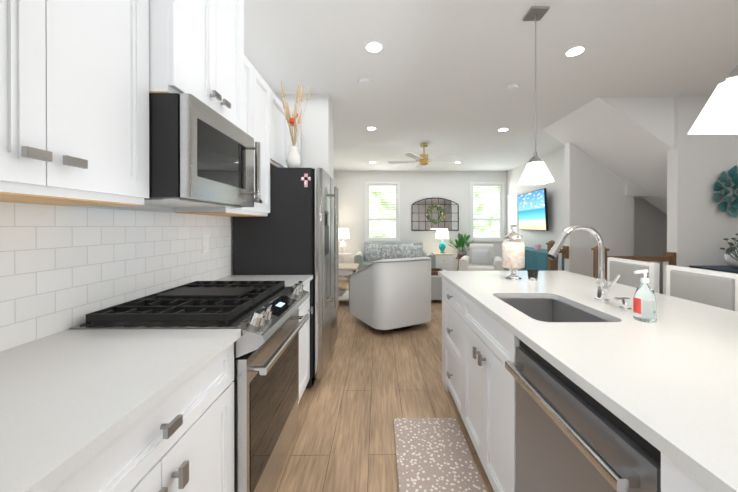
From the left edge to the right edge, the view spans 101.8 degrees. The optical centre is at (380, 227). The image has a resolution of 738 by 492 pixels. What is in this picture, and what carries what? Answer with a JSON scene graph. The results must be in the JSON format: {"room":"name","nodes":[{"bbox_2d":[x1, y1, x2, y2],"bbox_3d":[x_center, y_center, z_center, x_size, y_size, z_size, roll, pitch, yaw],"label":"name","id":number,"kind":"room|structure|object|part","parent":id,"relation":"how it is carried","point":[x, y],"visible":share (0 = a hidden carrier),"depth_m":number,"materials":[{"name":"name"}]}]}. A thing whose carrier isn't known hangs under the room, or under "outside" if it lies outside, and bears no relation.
{"room":"living room and kitchen","nodes":[
{"label":"living room and kitchen","id":0,"kind":"room"},
{"bbox_2d":[272,276,493,491],"bbox_3d":[2.417,1.315,2.975,7.500,0.060,10.400,0,0,-1],"label":"floor","id":1,"kind":"structure","parent":0,"point":[364,392],"depth_m":2.15,"materials":[{"name":"brown wood"}]},
{"bbox_2d":[52,339,237,491],"bbox_3d":[-0.845,0.849,0.733,0.616,0.884,0.745,0,0,-1],"label":"base cabinet","id":2,"kind":"object","parent":1,"relation":"on","point":[186,444],"depth_m":0.80,"materials":[{"name":"white paint"}]},
{"bbox_2d":[0,329,240,491],"bbox_3d":[-0.834,0.392,0.732,0.642,0.030,0.745,0,0,-1],"label":"countertop","id":3,"kind":"structure","parent":2,"relation":"on","point":[66,396],"depth_m":0.71,"materials":[{"name":"white stone"}]},
{"bbox_2d":[69,281,309,491],"bbox_3d":[-0.796,0.803,1.487,0.720,0.972,0.752,0,0,-1],"label":"gas range","id":4,"kind":"object","parent":1,"relation":"on","point":[264,316],"visible":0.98,"depth_m":1.28,"materials":[{"name":"silver metal"}]},
{"bbox_2d":[233,168,338,387],"bbox_3d":[-0.780,0.409,2.801,0.762,1.752,0.906,0,0,-1],"label":"refrigerator","id":5,"kind":"object","parent":1,"relation":"on","point":[295,231],"visible":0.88,"depth_m":2.35,"materials":[{"name":"grey metal"}]},
{"bbox_2d":[281,80,310,167],"bbox_3d":[-0.694,-0.831,2.436,0.219,0.728,0.205,0,0,-1],"label":"flower vase","id":6,"kind":"object","parent":5,"relation":"on","point":[293,159],"visible":0.98,"depth_m":2.43,"materials":[{"name":"white ceramic"}]},
{"bbox_2d":[301,174,310,186],"bbox_3d":[-0.587,-0.366,2.346,0.074,0.105,0.004,0,0,-1],"label":"art","id":7,"kind":"object","parent":5,"relation":"attached to","point":[305,178],"visible":1,"depth_m":2.34},
{"bbox_2d":[298,283,311,403],"bbox_3d":[-0.860,0.845,2.102,0.616,0.884,0.466,0,0,-1],"label":"base cabinet","id":8,"kind":"object","parent":1,"relation":"on","point":[304,333],"depth_m":2.22,"materials":[{"name":"white paint"}]},
{"bbox_2d":[214,275,311,286],"bbox_3d":[-0.849,0.388,2.101,0.642,0.030,0.466,0,0,-1],"label":"countertop","id":9,"kind":"structure","parent":8,"relation":"on","point":[290,280],"depth_m":2.18,"materials":[{"name":"white stone"}]},
{"bbox_2d":[339,229,351,279],"bbox_3d":[-0.932,0.657,7.336,0.440,1.231,0.440,0,0,-1],"label":"table lamp","id":10,"kind":"object","parent":1,"relation":"on","point":[343,233],"depth_m":7.26,"materials":[{"name":"white ceramic"}]},
{"bbox_3d":[-0.932,0.958,7.337,0.440,0.630,0.440,0,0,-1],"label":"table lamp","id":11,"kind":"part","parent":10,"relation":"part of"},
{"bbox_2d":[339,263,358,299],"bbox_3d":[-0.737,0.969,5.109,0.690,0.620,0.630,0,0,-1],"label":"table","id":12,"kind":"object","parent":1,"relation":"on","point":[347,268],"visible":0.21,"depth_m":4.89,"materials":[{"name":"white paint"}]},
{"bbox_2d":[339,286,346,295],"bbox_3d":[-0.706,1.079,5.049,0.264,0.138,0.258,0,0,-1],"label":"bowl","id":13,"kind":"object","parent":12,"relation":"on","point":[342,291],"visible":0.67,"depth_m":5.02,"materials":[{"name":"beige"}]},
{"bbox_2d":[349,257,431,330],"bbox_3d":[0.135,0.832,3.999,0.854,0.900,0.877,0,0,-29],"label":"swivel chair","id":14,"kind":"object","parent":1,"relation":"on","point":[389,294],"visible":1,"depth_m":3.62,"materials":[{"name":"fabric"}]},
{"bbox_2d":[354,242,435,270],"bbox_3d":[0.309,0.823,7.225,1.840,0.899,0.950,0,0,-1],"label":"sofa","id":15,"kind":"object","parent":1,"relation":"on","point":[359,257],"visible":0.21,"depth_m":6.93,"materials":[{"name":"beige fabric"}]},
{"bbox_2d":[365,243,422,260],"bbox_3d":[0.306,0.588,7.019,1.367,0.406,0.198,0,0,-1],"label":"pillows","id":16,"kind":"object","parent":15,"relation":"on","point":[376,252],"visible":0.94,"depth_m":6.96,"materials":[{"name":"fabric"}]},
{"bbox_2d":[431,269,446,299],"bbox_3d":[0.830,1.050,5.432,0.860,0.456,0.870,0,0,-1],"label":"ottoman","id":17,"kind":"object","parent":1,"relation":"on","point":[436,287],"visible":0.06,"depth_m":5.01,"materials":[{"name":"grey fabric"}]},
{"bbox_2d":[431,268,442,274],"bbox_3d":[0.811,0.774,5.326,0.560,0.095,0.400,0,0,-1],"label":"tray","id":18,"kind":"object","parent":17,"relation":"on","point":[434,271],"visible":0.33,"depth_m":5.46,"materials":[{"name":"brown wood"}]},
{"bbox_2d":[394,418,486,491],"bbox_3d":[0.302,1.282,1.226,0.420,0.013,1.550,0,0,-1],"label":"kitchen mat","id":19,"kind":"object","parent":1,"relation":"on","point":[433,455],"visible":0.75,"depth_m":1.66,"materials":[{"name":"beige fabric"}]},
{"bbox_2d":[432,252,453,270],"bbox_3d":[1.517,0.957,7.415,0.450,0.630,0.467,0,0,-1],"label":"end table","id":20,"kind":"object","parent":1,"relation":"on","point":[444,260],"visible":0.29,"depth_m":7.20,"materials":[{"name":"white paint"}]},
{"bbox_2d":[435,229,448,252],"bbox_3d":[1.517,0.341,7.423,0.340,0.600,0.340,0,0,-1],"label":"table lamp","id":21,"kind":"object","parent":20,"relation":"on","point":[442,234],"visible":1,"depth_m":7.32,"materials":[{"name":"white fabric"}]},
{"bbox_2d":[459,244,503,270],"bbox_3d":[2.127,0.825,6.366,0.860,0.900,0.860,0,0,19],"label":"armchair","id":22,"kind":"object","parent":1,"relation":"on","point":[465,263],"visible":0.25,"depth_m":6.13,"materials":[{"name":"fabric"}]},
{"bbox_2d":[472,249,490,264],"bbox_3d":[2.122,0.627,6.351,0.370,0.328,0.213,0,0,-1],"label":"fur pillow","id":23,"kind":"object","parent":22,"relation":"on","point":[480,256],"visible":1,"depth_m":6.30,"materials":[{"name":"white fur"}]},
{"bbox_2d":[507,247,563,270],"bbox_3d":[3.075,0.861,6.032,0.465,0.830,1.630,0,0,-1],"label":"console","id":24,"kind":"object","parent":1,"relation":"on","point":[535,259],"visible":0.25,"depth_m":5.58,"materials":[{"name":"teal paint"}]},
{"bbox_2d":[535,244,540,249],"bbox_3d":[3.117,0.371,5.700,0.120,0.150,0.560,0,0,-1],"label":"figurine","id":25,"kind":"object","parent":24,"relation":"on","point":[537,246],"visible":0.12,"depth_m":5.88,"materials":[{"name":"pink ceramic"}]},
{"bbox_2d":[439,275,721,491],"bbox_3d":[0.854,0.847,1.425,0.802,0.884,2.226,0,0,-1],"label":"kitchen island","id":26,"kind":"object","parent":1,"relation":"on","point":[558,381],"depth_m":1.04,"materials":[{"name":"white paint"}]},
{"bbox_2d":[438,271,737,491],"bbox_3d":[0.738,0.410,1.456,0.482,0.070,2.194,0,0,-1],"label":"island countertop","id":27,"kind":"structure","parent":26,"relation":"on","point":[684,396],"depth_m":0.77,"materials":[{"name":"white stone"}]},
{"bbox_2d":[502,225,524,279],"bbox_3d":[0.956,0.177,2.165,0.150,0.390,0.150,0,0,-1],"label":"shell jar","id":28,"kind":"object","parent":27,"relation":"on","point":[513,252],"visible":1,"depth_m":2.12,"materials":[{"name":"clear glass"}]},
{"bbox_2d":[547,224,620,302],"bbox_3d":[0.989,0.180,1.482,0.311,0.388,0.112,0,0,-1],"label":"faucet","id":29,"kind":"object","parent":27,"relation":"on","point":[602,288],"visible":1,"depth_m":1.49,"materials":[{"name":"silver metal"}]},
{"bbox_2d":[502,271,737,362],"bbox_3d":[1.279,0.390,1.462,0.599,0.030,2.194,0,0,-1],"label":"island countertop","id":30,"kind":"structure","parent":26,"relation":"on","point":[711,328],"depth_m":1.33,"materials":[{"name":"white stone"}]},
{"bbox_2d":[527,269,538,280],"bbox_3d":[1.067,0.337,2.107,0.072,0.070,0.070,0,0,-1],"label":"glass","id":31,"kind":"object","parent":30,"relation":"on","point":[532,274],"visible":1,"depth_m":2.08,"materials":[{"name":"clear glass"}]},
{"bbox_2d":[613,297,631,310],"bbox_3d":[1.097,0.346,1.362,0.074,0.056,0.048,0,0,-1],"label":"soap dispenser","id":32,"kind":"object","parent":30,"relation":"on","point":[625,303],"visible":1,"depth_m":1.35,"materials":[{"name":"silver metal"}]},
{"bbox_2d":[633,269,656,322],"bbox_3d":[1.060,0.272,1.207,0.077,0.205,0.072,0,0,-1],"label":"soap bottle","id":33,"kind":"object","parent":30,"relation":"on","point":[644,305],"visible":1,"depth_m":1.19,"materials":[{"name":"clear plastic"}]},
{"bbox_2d":[546,240,675,294],"bbox_3d":[2.836,0.740,3.913,0.899,1.085,1.211,0,0,-1],"label":"stair railing","id":34,"kind":"object","parent":1,"relation":"on","point":[668,258],"visible":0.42,"depth_m":3.39,"materials":[{"name":"brown wood"}]},
{"bbox_2d":[607,257,659,292],"bbox_3d":[1.754,0.772,2.336,0.450,1.030,0.440,0,0,-1],"label":"counter stool","id":35,"kind":"object","parent":1,"relation":"on","point":[625,269],"visible":0.27,"depth_m":2.29,"materials":[{"name":"white fabric"}]},
{"bbox_2d":[666,265,737,311],"bbox_3d":[1.760,0.773,1.816,0.450,1.030,0.440,0,0,-1],"label":"counter stool","id":36,"kind":"object","parent":1,"relation":"on","point":[719,289],"visible":0.25,"depth_m":1.79,"materials":[{"name":"white fabric"}]},
{"bbox_2d":[689,265,737,273],"bbox_3d":[4.091,0.855,3.083,1.390,0.860,0.459,0,0,-1],"label":"sideboard","id":37,"kind":"object","parent":1,"relation":"on","point":[729,268],"visible":0.05,"depth_m":3.09,"materials":[{"name":"blue paint"}]},
{"bbox_2d":[720,233,737,267],"bbox_3d":[3.706,0.241,3.088,0.338,0.365,0.249,0,0,-1],"label":"potted plant","id":38,"kind":"object","parent":37,"relation":"on","point":[731,255],"visible":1,"depth_m":3.09,"materials":[{"name":"ceramic"}]},
{"bbox_2d":[67,94,737,329],"bbox_3d":[2.418,-0.085,2.896,7.500,2.740,10.250,0,0,-1],"label":"wall","id":39,"kind":"structure","parent":0,"point":[695,225],"depth_m":4.38,"materials":[{"name":"white paint"}]},
{"bbox_2d":[0,0,151,205],"bbox_3d":[-0.999,-0.580,0.724,0.312,0.998,0.741,0,0,-1],"label":"upper cabinet","id":40,"kind":"object","parent":39,"relation":"attached to","point":[80,80],"depth_m":0.84,"materials":[{"name":"white paint"}]},
{"bbox_2d":[0,202,230,351],"bbox_3d":[-1.160,0.146,1.341,0.008,0.458,1.980,0,0,-1],"label":"backsplash","id":41,"kind":"structure","parent":39,"relation":"attached to","point":[62,268],"depth_m":1.18,"materials":[{"name":"white tile"}]},
{"bbox_2d":[152,0,247,133],"bbox_3d":[-0.963,-0.960,1.387,0.398,0.922,0.583,0,0,-1],"label":"upper cabinet","id":42,"kind":"object","parent":39,"relation":"attached to","point":[198,45],"depth_m":1.32,"materials":[{"name":"white paint"}]},
{"bbox_2d":[144,93,259,207],"bbox_3d":[-0.905,-0.298,1.390,0.514,0.390,0.579,0,0,-1],"label":"over-the-range microwave","id":43,"kind":"object","parent":42,"relation":"attached to","point":[201,154],"visible":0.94,"depth_m":1.16,"materials":[{"name":"silver metal"}]},
{"bbox_2d":[202,235,208,252],"bbox_3d":[-1.160,0.110,1.981,0.006,0.115,0.070,0,0,-1],"label":"electrical outlet plate","id":44,"kind":"object","parent":39,"relation":"attached to","point":[205,243],"visible":1,"depth_m":1.98,"materials":[{"name":"white plastic"}]},
{"bbox_2d":[173,60,275,216],"bbox_3d":[-1.014,-0.584,2.036,0.312,0.998,0.706,0,0,-1],"label":"upper cabinet","id":45,"kind":"object","parent":39,"relation":"attached to","point":[261,98],"depth_m":2.17,"materials":[{"name":"white paint"}]},
{"bbox_2d":[276,96,300,167],"bbox_3d":[-1.022,-0.800,2.795,0.312,0.570,0.927,0,0,-1],"label":"upper cabinet","id":46,"kind":"object","parent":39,"relation":"attached to","point":[283,138],"depth_m":2.67,"materials":[{"name":"white paint"}]},
{"bbox_2d":[364,182,400,241],"bbox_3d":[0.039,-0.393,7.860,0.939,1.538,0.093,0,0,-1],"label":"window shutters","id":47,"kind":"object","parent":39,"relation":"attached to","point":[396,219],"depth_m":7.86,"materials":[{"name":"white"}]},
{"bbox_2d":[339,193,517,275],"bbox_3d":[2.388,0.227,5.594,7.200,2.100,4.575,0,0,-1],"label":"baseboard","id":48,"kind":"structure","parent":39,"relation":"attached to","point":[512,209],"depth_m":7.57,"materials":[{"name":"white"}]},
{"bbox_2d":[412,198,458,230],"bbox_3d":[1.417,-0.339,7.856,1.234,0.864,0.023,0,0,-1],"label":"mirror","id":49,"kind":"object","parent":39,"relation":"attached to","point":[421,222],"visible":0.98,"depth_m":7.85,"materials":[{"name":"clear glass"}]},
{"bbox_2d":[426,205,445,223],"bbox_3d":[1.419,-0.355,7.791,0.520,0.568,0.077,0,0,-1],"label":"wreath","id":50,"kind":"object","parent":49,"relation":"attached to","point":[432,208],"visible":1,"depth_m":7.77,"materials":[{"name":"green plant"}]},
{"bbox_2d":[469,182,504,240],"bbox_3d":[2.774,-0.408,7.891,0.920,1.518,0.093,0,0,-1],"label":"window shutters","id":51,"kind":"object","parent":39,"relation":"attached to","point":[500,219],"depth_m":7.89,"materials":[{"name":"white"}]},
{"bbox_2d":[517,188,548,230],"bbox_3d":[3.271,-0.344,6.501,0.110,0.821,1.440,0,0,5],"label":"wall-mounted tv","id":52,"kind":"object","parent":39,"relation":"attached to","point":[532,211],"visible":1,"depth_m":6.32,"materials":[{"name":"black"}]},
{"bbox_2d":[714,165,737,217],"bbox_3d":[3.920,-0.386,3.255,0.574,0.580,0.113,0,0,-1],"label":"art","id":53,"kind":"object","parent":39,"relation":"attached to","point":[718,186],"visible":0.92,"depth_m":3.29,"materials":[{"name":"teal metal"}]},
{"bbox_2d":[244,0,737,170],"bbox_3d":[2.417,-1.495,2.967,7.500,0.080,10.400,0,0,-1],"label":"ceiling","id":54,"kind":"structure","parent":0,"point":[441,75],"depth_m":2.67,"materials":[{"name":"white paint"}]},
{"bbox_2d":[359,78,370,86],"bbox_3d":[-0.163,-1.440,2.988,0.118,0.030,0.118,0,0,-13],"label":"smoke detector","id":55,"kind":"object","parent":54,"relation":"in","point":[364,82],"depth_m":2.96,"materials":[{"name":"white plastic"}]},
{"bbox_2d":[366,127,376,130],"bbox_3d":[-0.139,-1.456,4.438,0.168,0.005,0.168,0,0,44],"label":"recessed light","id":56,"kind":"object","parent":54,"relation":"in","point":[368,128],"depth_m":4.42,"materials":[{"name":"white"}]},
{"bbox_2d":[363,41,384,52],"bbox_3d":[-0.057,-1.450,2.419,0.168,0.005,0.168,0,0,44],"label":"recessed light","id":57,"kind":"object","parent":54,"relation":"in","point":[379,47],"depth_m":2.42,"materials":[{"name":"white"}]},
{"bbox_2d":[388,143,455,167],"bbox_3d":[0.745,-1.274,5.284,1.251,0.374,1.203,0,0,-1],"label":"ceiling fan","id":58,"kind":"object","parent":54,"relation":"hanging from","point":[422,159],"visible":1,"depth_m":5.19,"materials":[{"name":"gold metal"}]},
{"bbox_2d":[497,128,508,131],"bbox_3d":[1.830,-1.456,4.491,0.168,0.005,0.168,0,0,-28],"label":"recessed light","id":59,"kind":"object","parent":54,"relation":"in","point":[501,129],"depth_m":4.47,"materials":[{"name":"white"}]},
{"bbox_2d":[507,84,518,91],"bbox_3d":[1.366,-1.440,3.105,0.118,0.030,0.118,0,0,-13],"label":"smoke detector","id":60,"kind":"object","parent":54,"relation":"in","point":[513,87],"depth_m":3.08,"materials":[{"name":"white plastic"}]},
{"bbox_2d":[518,6,553,184],"bbox_3d":[1.048,-0.876,2.033,0.164,1.151,0.164,0,0,-1],"label":"pendant light","id":61,"kind":"object","parent":54,"relation":"hanging from","point":[536,171],"visible":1,"depth_m":2.01,"materials":[{"name":"white glass"}]},
{"bbox_2d":[563,45,586,56],"bbox_3d":[1.603,-1.451,2.478,0.168,0.005,0.168,0,0,-10],"label":"recessed light","id":62,"kind":"object","parent":54,"relation":"in","point":[574,51],"depth_m":2.47,"materials":[{"name":"white"}]},
{"bbox_2d":[688,65,737,133],"bbox_3d":[1.061,-0.873,0.874,0.164,1.151,0.164,0,0,-1],"label":"pendant light","id":63,"kind":"object","parent":54,"relation":"hanging from","point":[718,114],"visible":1,"depth_m":0.89,"materials":[{"name":"white glass"}]},
{"bbox_2d":[543,97,673,213],"bbox_3d":[4.215,-0.250,4.061,3.580,2.416,1.360,0,0,-1],"label":"staircase underside","id":64,"kind":"structure","parent":0,"point":[629,141],"depth_m":3.75,"materials":[{"name":"white paint"}]},
{"label":"outside","id":65,"kind":"structure","parent":0,"visible":0},
{"bbox_2d":[369,186,498,235],"bbox_3d":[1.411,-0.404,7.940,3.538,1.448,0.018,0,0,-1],"label":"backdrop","id":66,"kind":"structure","parent":65,"point":[395,210],"depth_m":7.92,"materials":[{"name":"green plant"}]},
{"bbox_3d":[1.988,1.013,7.381,0.300,0.521,0.322,0,0,-1],"label":"plant stand","id":67,"kind":"object","parent":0,"visible":0},
{"bbox_2d":[448,233,472,257],"bbox_3d":[2.035,0.448,7.466,0.844,0.606,0.688,0,0,-1],"label":"potted plant","id":68,"kind":"object","parent":67,"relation":"on","point":[461,241],"visible":0.81,"depth_m":7.27,"materials":[{"name":"green plant"}]}
]}

